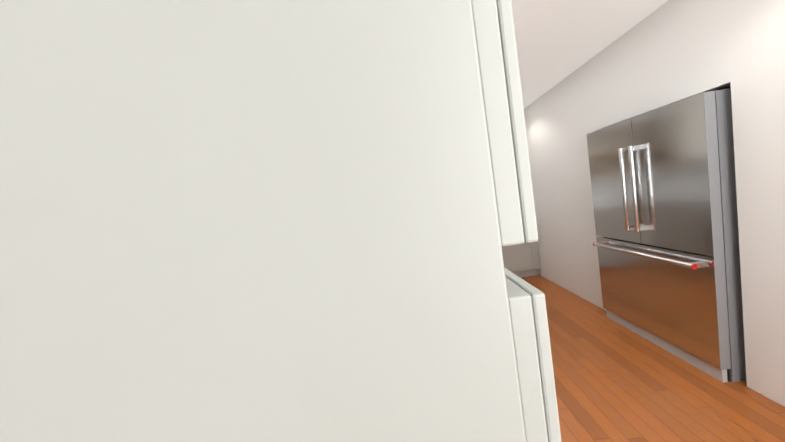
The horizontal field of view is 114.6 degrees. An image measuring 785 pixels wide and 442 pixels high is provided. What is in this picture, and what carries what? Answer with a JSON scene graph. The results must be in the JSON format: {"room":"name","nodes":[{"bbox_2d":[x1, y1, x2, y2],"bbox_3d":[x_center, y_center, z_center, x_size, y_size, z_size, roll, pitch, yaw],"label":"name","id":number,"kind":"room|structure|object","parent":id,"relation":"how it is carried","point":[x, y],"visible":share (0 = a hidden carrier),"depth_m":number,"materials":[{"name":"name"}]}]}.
{"room":"kitchen","nodes":[
{"label":"kitchen","id":0,"kind":"room"},
{"bbox_2d":[511,0,667,107],"bbox_3d":[1.042,-1.322,1.413,3.750,0.060,5.900,-9,4,3],"label":"ceiling","id":1,"kind":"structure","parent":0,"point":[557,41],"depth_m":1.82,"materials":[{"name":"white paint"}]},
{"bbox_2d":[521,275,784,441],"bbox_3d":[1.428,1.141,1.599,3.750,0.060,5.900,-9,4,3],"label":"floor","id":2,"kind":"structure","parent":0,"point":[615,381],"depth_m":1.59,"materials":[{"name":"brown wood"}]},
{"bbox_2d":[0,0,560,441],"bbox_3d":[-0.178,0.209,0.497,0.660,2.437,0.692,-9,4,3],"label":"pantry cabinet","id":3,"kind":"object","parent":2,"relation":"on","point":[263,220],"visible":1,"depth_m":0.13,"materials":[{"name":"grey paint"}]},
{"bbox_2d":[501,241,540,277],"bbox_3d":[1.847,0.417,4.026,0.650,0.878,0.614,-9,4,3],"label":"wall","id":4,"kind":"structure","parent":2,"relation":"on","point":[521,260],"depth_m":3.71,"materials":[{"name":"grey paint"}]},
{"bbox_2d":[586,88,745,382],"bbox_3d":[2.285,0.050,1.938,0.874,1.775,0.914,-9,4,3],"label":"refrigerator","id":5,"kind":"object","parent":2,"relation":"on","point":[663,186],"visible":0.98,"depth_m":1.70,"materials":[{"name":"grey metal"}]},
{"bbox_2d":[524,0,784,406],"bbox_3d":[2.017,-0.204,1.393,0.120,2.440,5.750,-9,4,3],"label":"wall","id":6,"kind":"structure","parent":0,"point":[560,120],"depth_m":2.61,"materials":[{"name":"white paint"}]}
]}

